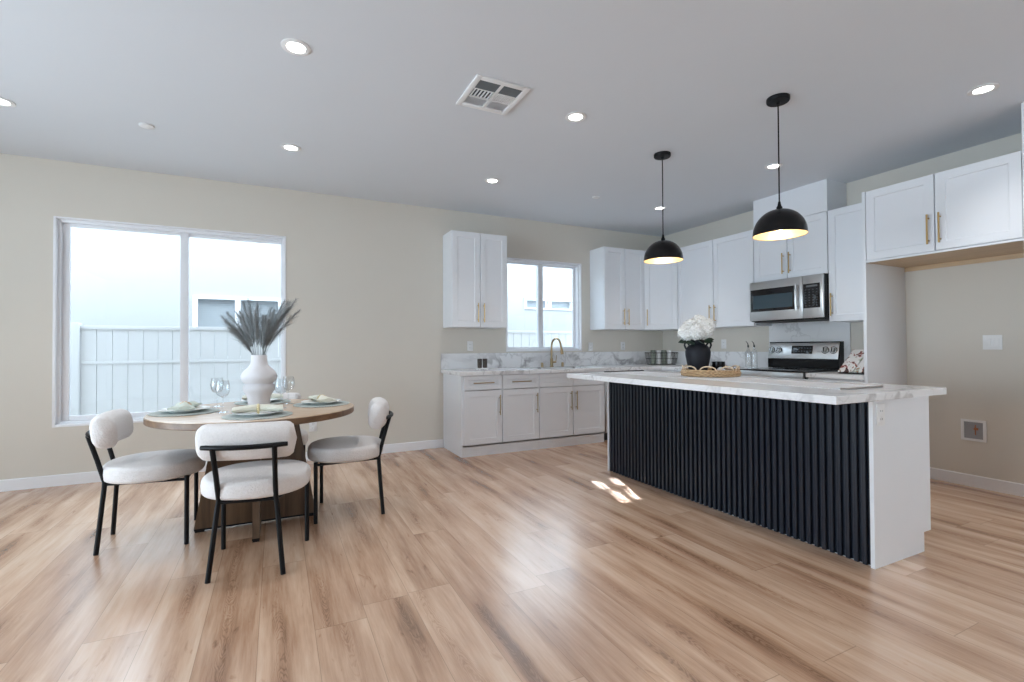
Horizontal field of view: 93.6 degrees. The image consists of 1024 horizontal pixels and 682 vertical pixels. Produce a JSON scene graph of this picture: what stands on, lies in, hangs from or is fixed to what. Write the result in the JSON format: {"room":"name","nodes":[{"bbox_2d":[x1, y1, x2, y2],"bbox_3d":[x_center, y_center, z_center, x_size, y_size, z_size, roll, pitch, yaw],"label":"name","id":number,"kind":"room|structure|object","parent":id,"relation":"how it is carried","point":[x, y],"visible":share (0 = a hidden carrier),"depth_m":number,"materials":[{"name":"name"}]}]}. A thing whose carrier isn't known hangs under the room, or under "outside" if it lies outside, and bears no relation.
{"room":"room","nodes":[
{"label":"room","id":0,"kind":"room"},
{"bbox_2d":[0,153,662,479],"bbox_3d":[-1.695,-0.153,5.193,8.900,2.750,0.150,0,-1,-26],"label":"wall","id":1,"kind":"structure","parent":0,"point":[366,276],"depth_m":4.94,"materials":[{"name":"beige paint"}]},
{"bbox_2d":[52,216,285,427],"bbox_3d":[-3.096,-0.162,4.495,1.778,1.783,0.141,0,-1,-26],"label":"window","id":2,"kind":"structure","parent":1,"relation":"in","point":[61,330],"depth_m":4.18,"materials":[{"name":"white plastic"}]},
{"bbox_2d":[0,439,442,491],"bbox_3d":[-3.153,1.172,4.368,5.258,0.094,0.013,0,-1,-26],"label":"baseboard","id":3,"kind":"structure","parent":1,"relation":"attached to","point":[93,476],"depth_m":4.08,"materials":[{"name":"white paint"}]},
{"bbox_2d":[309,422,316,431],"bbox_3d":[-2.037,0.869,4.921,0.072,0.115,0.008,0,-1,-26],"label":"outlet","id":4,"kind":"object","parent":1,"relation":"attached to","point":[312,426],"visible":0.79,"depth_m":4.92,"materials":[{"name":"white plastic"}]},
{"bbox_2d":[467,341,472,350],"bbox_3d":[-0.495,0.059,5.689,0.072,0.115,0.008,0,-1,-26],"label":"outlet","id":5,"kind":"object","parent":1,"relation":"attached to","point":[469,343],"visible":1,"depth_m":5.69,"materials":[{"name":"white plastic"}]},
{"bbox_2d":[443,230,506,328],"bbox_3d":[-0.418,-0.686,5.544,0.674,1.068,0.357,0,-1,-26],"label":"upper cabinet","id":6,"kind":"object","parent":1,"relation":"attached to","point":[474,264],"visible":1,"depth_m":5.41,"materials":[{"name":"white paint"}]},
{"bbox_2d":[506,257,581,351],"bbox_3d":[0.396,-0.448,6.210,1.118,1.163,0.141,0,-1,-26],"label":"window","id":7,"kind":"structure","parent":1,"relation":"in","point":[576,268],"depth_m":6.23,"materials":[{"name":"white plastic"}]},
{"bbox_2d":[441,351,650,369],"bbox_3d":[0.686,0.238,6.258,3.344,0.184,0.018,0,-1,-26],"label":"backsplash","id":8,"kind":"structure","parent":1,"relation":"attached to","point":[448,360],"depth_m":6.09,"materials":[{"name":"stone"}]},
{"bbox_2d":[590,246,644,330],"bbox_3d":[1.426,-0.684,6.446,0.669,1.068,0.357,0,-1,-26],"label":"upper cabinet","id":9,"kind":"object","parent":1,"relation":"attached to","point":[617,280],"visible":1,"depth_m":6.32,"materials":[{"name":"white paint"}]},
{"bbox_2d":[0,0,1023,236],"bbox_3d":[0.221,-1.664,1.283,8.900,0.150,8.900,0,-1,-26],"label":"ceiling","id":10,"kind":"structure","parent":0,"point":[874,87],"depth_m":3.03,"materials":[{"name":"white paint"}]},
{"bbox_2d":[0,97,15,106],"bbox_3d":[-3.301,-1.543,3.098,0.148,0.006,0.148,0,-1,-26],"label":"recessed light","id":11,"kind":"object","parent":10,"relation":"in","point":[4,102],"visible":1,"depth_m":3.12,"materials":[{"name":"white"}]},
{"bbox_2d":[139,123,154,129],"bbox_3d":[-2.620,-1.540,3.448,0.092,0.010,0.092,0,-1,-26],"label":"smoke detector","id":12,"kind":"object","parent":10,"relation":"attached to","point":[143,125],"visible":1,"depth_m":3.44,"materials":[{"name":"white plastic"}]},
{"bbox_2d":[281,144,300,151],"bbox_3d":[-1.765,-1.542,3.839,0.148,0.006,0.148,0,-1,-26],"label":"recessed light","id":13,"kind":"object","parent":10,"relation":"in","point":[289,147],"visible":1,"depth_m":3.83,"materials":[{"name":"white"}]},
{"bbox_2d":[281,38,310,55],"bbox_3d":[-1.150,-1.562,2.559,0.148,0.006,0.148,0,-1,-26],"label":"recessed light","id":14,"kind":"object","parent":10,"relation":"in","point":[293,46],"visible":1,"depth_m":2.55,"materials":[{"name":"white plastic"}]},
{"bbox_2d":[485,178,499,183],"bbox_3d":[-0.189,-1.540,4.622,0.148,0.006,0.148,0,-1,-26],"label":"recessed light","id":15,"kind":"object","parent":10,"relation":"in","point":[488,180],"visible":1,"depth_m":4.61,"materials":[{"name":"white"}]},
{"bbox_2d":[456,74,530,114],"bbox_3d":[-0.126,-1.558,3.062,0.357,0.012,0.372,0,-1,-26],"label":"ceiling vent","id":16,"kind":"object","parent":10,"relation":"in","point":[489,89],"visible":1,"depth_m":3.03,"materials":[{"name":"white plastic"}]},
{"bbox_2d":[565,112,585,121],"bbox_3d":[0.444,-1.560,3.351,0.148,0.006,0.148,0,-1,-26],"label":"recessed light","id":17,"kind":"object","parent":10,"relation":"in","point":[573,116],"visible":1,"depth_m":3.35,"materials":[{"name":"white"}]},
{"bbox_2d":[644,151,683,263],"bbox_3d":[1.255,-1.112,4.000,0.317,0.891,0.317,0,-1,-26],"label":"pendant light","id":18,"kind":"object","parent":10,"relation":"hanging from","point":[663,251],"visible":1,"depth_m":3.94,"materials":[{"name":"black metal"}]},
{"bbox_2d":[764,163,782,169],"bbox_3d":[2.335,-1.557,4.288,0.148,0.006,0.148,0,-1,-26],"label":"recessed light","id":19,"kind":"object","parent":10,"relation":"in","point":[774,165],"visible":0.86,"depth_m":4.29,"materials":[{"name":"white"}]},
{"bbox_2d":[752,93,808,240],"bbox_3d":[1.724,-1.127,3.106,0.317,0.891,0.317,0,-1,-26],"label":"pendant light","id":20,"kind":"object","parent":10,"relation":"hanging from","point":[781,223],"visible":1,"depth_m":3.06,"materials":[{"name":"black metal"}]},
{"bbox_2d":[967,83,999,95],"bbox_3d":[2.957,-1.577,3.017,0.148,0.006,0.148,0,-1,-26],"label":"recessed light","id":21,"kind":"object","parent":10,"relation":"in","point":[986,88],"visible":1,"depth_m":3.02,"materials":[{"name":"white"}]},
{"bbox_2d":[0,440,1023,681],"bbox_3d":[0.236,1.221,1.246,8.900,0.120,8.900,0,-1,-26],"label":"floor","id":22,"kind":"structure","parent":0,"point":[553,564],"depth_m":2.28,"materials":[{"name":"brown wood"}]},
{"bbox_2d":[85,409,205,555],"bbox_3d":[-2.211,0.810,2.930,0.599,0.774,0.549,0,-1,-27],"label":"dining chair","id":23,"kind":"object","parent":22,"relation":"on","point":[106,429],"visible":0.96,"depth_m":2.77,"materials":[{"name":"beige fabric"}]},
{"bbox_2d":[143,399,353,542],"bbox_3d":[-1.671,0.820,3.163,1.200,0.750,1.200,0,-1,-26],"label":"dining table","id":24,"kind":"object","parent":22,"relation":"on","point":[292,504],"visible":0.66,"depth_m":3.05,"materials":[{"name":"brown wood"}]},
{"bbox_2d":[148,408,219,416],"bbox_3d":[-2.034,0.442,2.991,0.372,0.005,0.372,0,-1,-26],"label":"placemat","id":25,"kind":"object","parent":24,"relation":"on","point":[208,410],"visible":0.72,"depth_m":2.91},
{"bbox_2d":[159,406,209,412],"bbox_3d":[-2.034,0.429,2.991,0.268,0.021,0.268,0,-1,-26],"label":"dinner plate","id":26,"kind":"object","parent":25,"relation":"on","point":[198,408],"visible":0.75,"depth_m":2.95,"materials":[{"name":"white ceramic"}]},
{"bbox_2d":[166,401,201,410],"bbox_3d":[-2.034,0.404,2.992,0.150,0.061,0.264,0,-1,-26],"label":"napkin","id":27,"kind":"object","parent":26,"relation":"on","point":[180,406],"visible":0.98,"depth_m":2.90,"materials":[{"name":"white fabric"}]},
{"bbox_2d":[222,411,292,419],"bbox_3d":[-1.497,0.437,2.837,0.372,0.005,0.372,0,-1,-26],"label":"placemat","id":28,"kind":"object","parent":24,"relation":"on","point":[282,413],"visible":0.7,"depth_m":2.76,"materials":[{"name":"fabric"}]},
{"bbox_2d":[232,410,282,415],"bbox_3d":[-1.497,0.424,2.837,0.268,0.021,0.268,0,-1,-26],"label":"dinner plate","id":29,"kind":"object","parent":28,"relation":"on","point":[262,413],"visible":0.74,"depth_m":2.79,"materials":[{"name":"white ceramic"}]},
{"bbox_2d":[231,404,282,413],"bbox_3d":[-1.498,0.399,2.837,0.264,0.061,0.150,0,-1,-26],"label":"napkin","id":30,"kind":"object","parent":29,"relation":"on","point":[258,408],"visible":1,"depth_m":2.82,"materials":[{"name":"beige fabric"}]},
{"bbox_2d":[240,355,276,404],"bbox_3d":[-1.674,0.269,3.181,0.216,0.353,0.216,0,-1,-26],"label":"vase","id":31,"kind":"object","parent":24,"relation":"on","point":[259,377],"visible":0.88,"depth_m":3.12,"materials":[{"name":"white ceramic"}]},
{"bbox_2d":[219,315,252,353],"bbox_3d":[-1.832,-0.014,3.205,0.270,0.352,0.120,0,-1,-4],"label":"pampas plume","id":32,"kind":"object","parent":31,"relation":"in","point":[219,315],"visible":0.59,"depth_m":3.19},
{"bbox_2d":[222,320,252,354],"bbox_3d":[-1.809,0.003,3.174,0.213,0.317,0.125,0,-1,-26],"label":"pampas plume","id":33,"kind":"object","parent":31,"relation":"in","point":[226,321],"visible":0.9,"depth_m":3.15},
{"bbox_2d":[224,327,251,353],"bbox_3d":[-1.789,0.022,3.158,0.190,0.279,0.128,0,-1,-26],"label":"pampas plume","id":34,"kind":"object","parent":31,"relation":"in","point":[229,328],"visible":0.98,"depth_m":3.15},
{"bbox_2d":[223,310,253,353],"bbox_3d":[-1.820,-0.027,3.211,0.252,0.379,0.121,-1,-1,16],"label":"pampas plume","id":35,"kind":"object","parent":31,"relation":"in","point":[231,318],"visible":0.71,"depth_m":3.21},
{"bbox_2d":[232,311,254,353],"bbox_3d":[-1.792,-0.026,3.205,0.159,0.377,0.139,0,-1,-26],"label":"pampas plume","id":36,"kind":"object","parent":31,"relation":"in","point":[234,311],"visible":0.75,"depth_m":3.19},
{"bbox_2d":[235,310,254,354],"bbox_3d":[-1.751,-0.028,3.149,0.136,0.378,0.117,0,-1,-26],"label":"pampas plume","id":37,"kind":"object","parent":31,"relation":"in","point":[248,329],"visible":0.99,"depth_m":3.15},
{"bbox_2d":[240,301,255,350],"bbox_3d":[-1.776,-0.062,3.224,0.133,0.448,0.139,0,-1,-26],"label":"pampas plume","id":38,"kind":"object","parent":31,"relation":"in","point":[244,308],"visible":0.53,"depth_m":3.22},
{"bbox_2d":[245,296,256,354],"bbox_3d":[-1.736,-0.072,3.186,0.129,0.466,0.117,0,-1,-26],"label":"pampas plume","id":39,"kind":"object","parent":31,"relation":"in","point":[249,303],"visible":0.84,"depth_m":3.18},
{"bbox_2d":[248,310,261,354],"bbox_3d":[-1.674,-0.028,3.144,0.116,0.376,0.125,0,-1,-26],"label":"pampas plume","id":40,"kind":"object","parent":31,"relation":"in","point":[255,319],"visible":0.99,"depth_m":3.15},
{"bbox_2d":[252,301,263,354],"bbox_3d":[-1.707,-0.058,3.228,0.121,0.438,0.126,0,-1,-26],"label":"pampas plume","id":41,"kind":"object","parent":31,"relation":"in","point":[256,307],"visible":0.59,"depth_m":3.21},
{"bbox_2d":[256,315,265,354],"bbox_3d":[-1.691,-0.017,3.258,0.119,0.359,0.129,0,-1,-26],"label":"pampas plume","id":42,"kind":"object","parent":31,"relation":"in","point":[263,315],"visible":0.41,"depth_m":3.23},
{"bbox_2d":[260,315,273,350],"bbox_3d":[-1.601,-0.004,3.139,0.136,0.328,0.117,-1,-1,17],"label":"pampas plume","id":43,"kind":"object","parent":31,"relation":"in","point":[267,323],"visible":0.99,"depth_m":3.14},
{"bbox_2d":[260,307,279,354],"bbox_3d":[-1.581,-0.035,3.154,0.133,0.390,0.130,0,-1,-26],"label":"pampas plume","id":44,"kind":"object","parent":31,"relation":"in","point":[272,313],"visible":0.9,"depth_m":3.15},
{"bbox_2d":[264,315,282,347],"bbox_3d":[-1.565,-0.015,3.168,0.150,0.350,0.132,0,-1,-26],"label":"pampas plume","id":45,"kind":"object","parent":31,"relation":"in","point":[280,315],"visible":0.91,"depth_m":3.17},
{"bbox_2d":[264,307,289,354],"bbox_3d":[-1.550,-0.037,3.178,0.182,0.395,0.128,0,-1,-26],"label":"pampas plume","id":46,"kind":"object","parent":31,"relation":"in","point":[284,314],"visible":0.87,"depth_m":3.18},
{"bbox_2d":[269,300,286,332],"bbox_3d":[-1.587,-0.067,3.243,0.150,0.456,0.126,0,-1,-4],"label":"pampas plume","id":47,"kind":"object","parent":31,"relation":"in","point":[283,302],"visible":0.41,"depth_m":3.25},
{"bbox_2d":[264,301,293,352],"bbox_3d":[-1.535,-0.060,3.162,0.199,0.440,0.148,0,-1,-26],"label":"pampas plume","id":48,"kind":"object","parent":31,"relation":"in","point":[286,304],"visible":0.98,"depth_m":3.16},
{"bbox_2d":[265,298,299,351],"bbox_3d":[-1.529,-0.067,3.190,0.230,0.455,0.130,0,-1,-26],"label":"pampas plume","id":49,"kind":"object","parent":31,"relation":"in","point":[291,306],"visible":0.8,"depth_m":3.20},
{"bbox_2d":[265,310,301,354],"bbox_3d":[-1.529,-0.033,3.208,0.244,0.387,0.126,0,-1,-26],"label":"pampas plume","id":50,"kind":"object","parent":31,"relation":"in","point":[284,326],"visible":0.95,"depth_m":3.21},
{"bbox_2d":[234,399,290,404],"bbox_3d":[-1.829,0.448,3.531,0.372,0.005,0.372,0,-1,-26],"label":"placemat","id":51,"kind":"object","parent":24,"relation":"on","point":[280,400],"visible":0.52,"depth_m":3.48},
{"bbox_3d":[-1.829,0.435,3.532,0.268,0.021,0.268,0,-1,-26],"label":"dinner plate","id":52,"kind":"object","parent":51,"relation":"on","visible":0},
{"bbox_2d":[242,393,282,399],"bbox_3d":[-1.829,0.410,3.532,0.264,0.061,0.120,0,-1,-26],"label":"napkin","id":53,"kind":"object","parent":52,"relation":"on","point":[273,396],"visible":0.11,"depth_m":3.54,"materials":[{"name":"beige fabric"}]},
{"bbox_2d":[293,401,348,406],"bbox_3d":[-1.343,0.444,3.391,0.372,0.005,0.372,0,-1,-35],"label":"placemat","id":54,"kind":"object","parent":24,"relation":"on","point":[339,403],"visible":0.74,"depth_m":3.33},
{"bbox_2d":[301,399,340,404],"bbox_3d":[-1.343,0.430,3.391,0.268,0.021,0.268,0,-1,-35],"label":"dinner plate","id":55,"kind":"object","parent":54,"relation":"on","point":[311,401],"visible":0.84,"depth_m":3.35,"materials":[{"name":"white ceramic"}]},
{"bbox_2d":[308,394,336,402],"bbox_3d":[-1.343,0.406,3.392,0.140,0.061,0.264,0,-1,-35],"label":"napkin","id":56,"kind":"object","parent":55,"relation":"on","point":[319,398],"visible":0.98,"depth_m":3.31,"materials":[{"name":"beige fabric"}]},
{"bbox_2d":[195,421,310,583],"bbox_3d":[-1.384,0.801,2.604,0.549,0.774,0.599,0,-1,-15],"label":"dining chair","id":57,"kind":"object","parent":22,"relation":"on","point":[253,481],"visible":1,"depth_m":2.41,"materials":[{"name":"fabric"}]},
{"bbox_2d":[241,393,307,451],"bbox_3d":[-1.900,0.819,3.804,0.549,0.774,0.599,0,-1,-26],"label":"dining chair","id":58,"kind":"object","parent":22,"relation":"on","point":[304,433],"visible":0.11,"depth_m":3.98,"materials":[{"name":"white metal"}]},
{"bbox_2d":[307,397,393,523],"bbox_3d":[-1.143,0.810,3.425,0.599,0.774,0.549,0,-1,-17],"label":"dining chair","id":59,"kind":"object","parent":22,"relation":"on","point":[356,448],"visible":1,"depth_m":3.27,"materials":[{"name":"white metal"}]},
{"bbox_2d":[443,373,501,457],"bbox_3d":[-0.439,0.792,5.343,0.462,0.852,0.657,0,-1,-26],"label":"base cabinet","id":60,"kind":"object","parent":22,"relation":"on","point":[472,405],"visible":0.97,"depth_m":5.11,"materials":[{"name":"white paint"}]},
{"bbox_2d":[501,373,538,452],"bbox_3d":[-0.026,0.792,5.545,0.455,0.852,0.656,0,-1,-26],"label":"base cabinet","id":61,"kind":"object","parent":22,"relation":"on","point":[520,392],"visible":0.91,"depth_m":5.29,"materials":[{"name":"white paint"}]},
{"bbox_2d":[538,371,604,448],"bbox_3d":[0.585,0.793,5.844,0.903,0.852,0.656,0,-1,-26],"label":"base cabinet","id":62,"kind":"object","parent":22,"relation":"on","point":[572,414],"visible":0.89,"depth_m":5.56,"materials":[{"name":"white paint"}]},
{"bbox_2d":[604,370,643,439],"bbox_3d":[1.262,0.794,6.190,0.606,0.851,0.614,0,-1,-26],"label":"dishwasher","id":63,"kind":"object","parent":22,"relation":"on","point":[605,383],"visible":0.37,"depth_m":5.79,"materials":[{"name":"silver metal"}]},
{"bbox_2d":[644,369,680,371],"bbox_3d":[2.183,0.787,6.025,0.896,0.852,1.736,0,-1,-26],"label":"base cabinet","id":64,"kind":"object","parent":22,"relation":"on","point":[657,369],"visible":0.03,"depth_m":6.08,"materials":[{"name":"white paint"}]},
{"bbox_2d":[441,364,754,375],"bbox_3d":[1.074,0.339,5.487,3.364,0.040,1.740,0,-1,-26],"label":"countertop","id":65,"kind":"structure","parent":64,"relation":"on","point":[525,370],"depth_m":5.64,"materials":[{"name":"white stone"}]},
{"bbox_2d":[550,338,563,366],"bbox_3d":[0.564,0.141,5.993,0.097,0.372,0.256,0,-1,-26],"label":"faucet","id":66,"kind":"object","parent":65,"relation":"on","point":[558,339],"visible":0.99,"depth_m":6.05,"materials":[{"name":"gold metal"}]},
{"bbox_2d":[645,352,677,364],"bbox_3d":[2.069,0.243,6.657,0.404,0.168,0.186,0,-1,-6],"label":"wire basket","id":67,"kind":"object","parent":65,"relation":"on","point":[649,358],"visible":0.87,"depth_m":6.59,"materials":[{"name":"metal"}]},
{"bbox_2d":[650,350,655,363],"bbox_3d":[1.952,0.224,6.645,0.072,0.194,0.071,0,-1,-6],"label":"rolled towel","id":68,"kind":"object","parent":67,"relation":"in","point":[653,356],"visible":0.96,"depth_m":6.62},
{"bbox_2d":[656,350,660,363],"bbox_3d":[2.028,0.224,6.653,0.072,0.194,0.071,0,-1,-6],"label":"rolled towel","id":69,"kind":"object","parent":67,"relation":"in","point":[658,352],"visible":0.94,"depth_m":6.62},
{"bbox_2d":[661,350,666,363],"bbox_3d":[2.105,0.224,6.661,0.072,0.194,0.071,0,-1,-6],"label":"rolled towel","id":70,"kind":"object","parent":67,"relation":"in","point":[663,352],"visible":0.98,"depth_m":6.63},
{"bbox_2d":[666,350,671,363],"bbox_3d":[2.181,0.223,6.670,0.072,0.194,0.071,0,-1,-6],"label":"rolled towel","id":71,"kind":"object","parent":67,"relation":"in","point":[669,361],"visible":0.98,"depth_m":6.64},
{"bbox_2d":[607,382,930,568],"bbox_3d":[1.628,0.753,3.583,0.576,0.861,2.211,0,-1,-26],"label":"kitchen island","id":72,"kind":"object","parent":22,"relation":"on","point":[825,476],"visible":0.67,"depth_m":2.88,"materials":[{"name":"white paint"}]},
{"bbox_2d":[567,371,946,404],"bbox_3d":[1.500,0.303,3.592,1.057,0.040,2.373,0,-1,-26],"label":"island countertop","id":73,"kind":"structure","parent":72,"relation":"on","point":[889,391],"depth_m":2.78,"materials":[{"name":"stone"}]},
{"bbox_2d":[615,371,883,389],"bbox_3d":[1.559,0.275,3.641,0.411,0.014,2.048,0,-1,-26],"label":"table runner","id":74,"kind":"object","parent":73,"relation":"on","point":[841,386],"visible":0.91,"depth_m":3.24,"materials":[{"name":"fabric"}]},
{"bbox_2d":[680,365,740,376],"bbox_3d":[1.601,0.238,3.884,0.456,0.086,0.456,0,-1,-26],"label":"wicker tray","id":75,"kind":"object","parent":74,"relation":"on","point":[728,372],"visible":0.92,"depth_m":3.70,"materials":[{"name":"wicker"}]},
{"bbox_2d":[684,340,711,369],"bbox_3d":[1.508,0.133,3.899,0.196,0.281,0.196,0,-1,-37],"label":"vase","id":76,"kind":"object","parent":75,"relation":"on","point":[698,355],"visible":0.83,"depth_m":3.83,"materials":[{"name":"ceramic"}]},
{"bbox_2d":[678,325,692,340],"bbox_3d":[1.410,-0.047,3.880,0.141,0.180,0.139,-1,-1,28],"label":"hydrangea","id":77,"kind":"object","parent":76,"relation":"in","point":[685,333],"visible":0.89,"depth_m":3.85,"materials":[{"name":"white plant"}]},
{"bbox_2d":[682,319,695,327],"bbox_3d":[1.465,-0.071,3.931,0.150,0.228,0.150,0,-1,-26],"label":"hydrangea","id":78,"kind":"object","parent":76,"relation":"in","point":[689,321],"visible":0.26,"depth_m":3.90,"materials":[{"name":"white plant"}]},
{"bbox_2d":[689,323,705,339],"bbox_3d":[1.478,-0.053,3.853,0.149,0.190,0.148,0,-1,-26],"label":"hydrangea","id":79,"kind":"object","parent":76,"relation":"in","point":[696,330],"visible":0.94,"depth_m":3.81,"materials":[{"name":"white plant"}]},
{"bbox_2d":[695,317,708,339],"bbox_3d":[1.538,-0.077,3.882,0.122,0.237,0.129,0,-1,-26],"label":"hydrangea","id":80,"kind":"object","parent":76,"relation":"in","point":[701,320],"visible":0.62,"depth_m":3.85,"materials":[{"name":"white plant"}]},
{"bbox_2d":[700,323,713,339],"bbox_3d":[1.549,-0.059,3.866,0.145,0.200,0.142,0,-1,-26],"label":"hydrangea","id":81,"kind":"object","parent":76,"relation":"in","point":[709,330],"visible":0.58,"depth_m":3.82,"materials":[{"name":"white plant"}]},
{"bbox_2d":[705,318,716,330],"bbox_3d":[1.591,-0.074,3.903,0.133,0.232,0.135,0,-1,-26],"label":"hydrangea","id":82,"kind":"object","parent":76,"relation":"in","point":[713,323],"visible":0.38,"depth_m":3.87,"materials":[{"name":"white plant"}]},
{"bbox_2d":[712,361,724,369],"bbox_3d":[1.676,0.220,3.904,0.102,0.105,0.102,0,-1,-26],"label":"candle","id":83,"kind":"object","parent":75,"relation":"on","point":[716,364],"visible":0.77,"depth_m":3.87,"materials":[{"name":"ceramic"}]},
{"bbox_2d":[876,403,884,425],"bbox_3d":[1.912,0.383,2.492,0.072,0.115,0.008,0,-1,-26],"label":"outlet","id":84,"kind":"object","parent":72,"relation":"attached to","point":[880,408],"visible":1,"depth_m":2.49,"materials":[{"name":"white plastic"}]},
{"bbox_2d":[733,341,843,378],"bbox_3d":[2.803,0.586,4.932,0.704,1.158,0.766,0,-1,-26],"label":"range","id":85,"kind":"object","parent":22,"relation":"on","point":[793,360],"visible":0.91,"depth_m":4.93,"materials":[{"name":"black metal"}]},
{"bbox_2d":[733,367,837,372],"bbox_3d":[2.828,0.295,4.949,0.646,0.014,0.766,0,-1,-26],"label":"cooktop","id":86,"kind":"object","parent":85,"relation":"in","point":[759,369],"depth_m":4.83,"materials":[{"name":"black glass"}]},
{"bbox_2d":[808,377,863,382],"bbox_3d":[3.119,0.761,4.386,0.656,0.852,0.476,0,-1,-26],"label":"base cabinet","id":87,"kind":"object","parent":22,"relation":"on","point":[810,378],"visible":0.04,"depth_m":4.25,"materials":[{"name":"white paint"}]},
{"bbox_2d":[806,371,863,379],"bbox_3d":[3.123,0.314,4.395,0.644,0.040,0.480,0,-1,-26],"label":"countertop","id":88,"kind":"structure","parent":87,"relation":"on","point":[831,375],"depth_m":4.24,"materials":[{"name":"white stone"}]},
{"bbox_2d":[838,349,863,374],"bbox_3d":[3.178,0.185,4.322,0.418,0.217,0.264,0,-1,-26],"label":"cookbook","id":89,"kind":"object","parent":88,"relation":"on","point":[854,364],"visible":0.52,"depth_m":4.32,"materials":[{"name":"paper"}]},
{"bbox_2d":[862,192,906,384],"bbox_3d":[3.247,-0.037,4.177,0.614,2.440,0.025,0,-1,-26],"label":"panel","id":90,"kind":"object","parent":22,"relation":"on","point":[884,293],"visible":0.31,"depth_m":4.14,"materials":[{"name":"white paint"}]},
{"bbox_2d":[663,133,1023,483],"bbox_3d":[4.191,-0.211,3.121,0.150,2.750,8.750,0,-1,-26],"label":"wall","id":91,"kind":"structure","parent":0,"point":[949,310],"depth_m":3.96,"materials":[{"name":"beige paint"}]},
{"bbox_2d":[630,251,678,330],"bbox_3d":[2.052,-0.685,6.609,0.622,1.068,0.615,0,-1,-26],"label":"upper cabinet","id":92,"kind":"object","parent":91,"relation":"attached to","point":[661,280],"visible":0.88,"depth_m":6.40,"materials":[{"name":"white paint"}]},
{"bbox_2d":[666,351,768,367],"bbox_3d":[2.566,0.228,6.243,0.018,0.184,1.698,0,-1,-26],"label":"backsplash","id":93,"kind":"structure","parent":91,"relation":"attached to","point":[742,359],"depth_m":5.87,"materials":[{"name":"stone"}]},
{"bbox_2d":[721,339,725,348],"bbox_3d":[2.666,0.038,6.053,0.008,0.115,0.072,0,-1,-26],"label":"outlet","id":94,"kind":"object","parent":91,"relation":"attached to","point":[723,341],"visible":1,"depth_m":6.05,"materials":[{"name":"white plastic"}]},
{"bbox_2d":[678,230,771,328],"bbox_3d":[2.554,-0.697,5.885,0.358,1.068,1.124,0,-1,-26],"label":"upper cabinet","id":95,"kind":"object","parent":91,"relation":"attached to","point":[715,276],"visible":0.61,"depth_m":5.75,"materials":[{"name":"white paint"}]},
{"bbox_2d":[754,211,828,282],"bbox_3d":[2.976,-0.943,5.025,0.358,0.602,0.794,0,-1,-26],"label":"upper cabinet","id":96,"kind":"object","parent":91,"relation":"attached to","point":[805,255],"visible":0.66,"depth_m":4.89,"materials":[{"name":"white paint"}]},
{"bbox_2d":[750,273,828,322],"bbox_3d":[2.936,-0.421,4.998,0.449,0.438,0.790,0,-1,-26],"label":"microwave","id":97,"kind":"object","parent":96,"relation":"attached to","point":[802,298],"visible":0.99,"depth_m":4.85,"materials":[{"name":"silver metal"}]},
{"bbox_2d":[805,284,817,305],"bbox_3d":[2.905,-0.443,4.667,0.001,0.203,0.122,0,-1,-26],"label":"control panel","id":98,"kind":"object","parent":97,"relation":"attached to","point":[811,290],"depth_m":4.66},
{"bbox_2d":[753,179,846,226],"bbox_3d":[2.991,-1.399,5.040,0.317,0.308,0.794,0,-1,-26],"label":"duct cover","id":99,"kind":"object","parent":96,"relation":"on","point":[824,195],"visible":0.71,"depth_m":4.77,"materials":[{"name":"white paint"}]},
{"bbox_2d":[769,321,850,361],"bbox_3d":[3.128,0.049,5.096,0.018,0.506,0.860,0,-1,-26],"label":"backsplash","id":100,"kind":"structure","parent":91,"relation":"attached to","point":[814,331],"depth_m":5.03,"materials":[{"name":"stone"}]},
{"bbox_2d":[828,203,863,321],"bbox_3d":[3.252,-0.719,4.460,0.358,1.068,0.454,0,-1,-26],"label":"upper cabinet","id":101,"kind":"object","parent":91,"relation":"attached to","point":[845,255],"visible":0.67,"depth_m":4.47,"materials":[{"name":"white paint"}]},
{"bbox_2d":[866,151,1023,271],"bbox_3d":[3.439,-0.944,3.743,0.652,0.640,0.948,0,-1,-26],"label":"upper cabinet","id":102,"kind":"object","parent":91,"relation":"attached to","point":[971,213],"visible":1,"depth_m":3.57,"materials":[{"name":"white paint"}]},
{"bbox_2d":[961,419,986,442],"bbox_3d":[3.727,0.722,3.881,0.012,0.170,0.156,0,-1,-26],"label":"box","id":103,"kind":"object","parent":91,"relation":"attached to","point":[972,430],"visible":1,"depth_m":3.88,"materials":[{"name":"white plastic"}]},
{"bbox_2d":[930,467,1023,496],"bbox_3d":[3.740,1.129,3.853,0.013,0.094,0.941,0,-1,-26],"label":"baseboard","id":104,"kind":"structure","parent":91,"relation":"attached to","point":[997,485],"depth_m":3.85,"materials":[{"name":"white paint"}]},
{"bbox_2d":[983,335,1002,349],"bbox_3d":[3.779,0.010,3.781,0.008,0.115,0.115,0,-1,-26],"label":"wall switch","id":105,"kind":"object","parent":91,"relation":"attached to","point":[990,342],"visible":1,"depth_m":3.78,"materials":[{"name":"white plastic"}]},
{"bbox_2d":[1021,103,1023,227],"bbox_3d":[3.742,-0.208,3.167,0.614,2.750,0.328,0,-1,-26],"label":"wall cabinet","id":106,"kind":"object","parent":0,"point":[1022,104],"depth_m":3.19,"materials":[{"name":"white paint"}]},
{"label":"outside","id":107,"kind":"structure","parent":0,"visible":0},
{"bbox_3d":[-4.058,1.567,10.696,24.000,0.120,11.840,0,-1,-26],"label":"ground","id":108,"kind":"structure","parent":107,"visible":0},
{"bbox_2d":[70,323,571,415],"bbox_3d":[-0.891,0.621,7.730,19.198,1.660,0.120,0,-1,-26],"label":"privacy fence","id":109,"kind":"object","parent":108,"relation":"on","point":[108,364],"visible":0.08,"depth_m":5.98,"materials":[{"name":"white plastic"}]},
{"bbox_2d":[71,227,571,408],"bbox_3d":[-2.687,-0.557,10.176,22.000,4.100,3.040,0,-1,-26],"label":"neighbor house","id":110,"kind":"structure","parent":108,"relation":"on","point":[119,278],"depth_m":7.41,"materials":[{"name":"white paint"}]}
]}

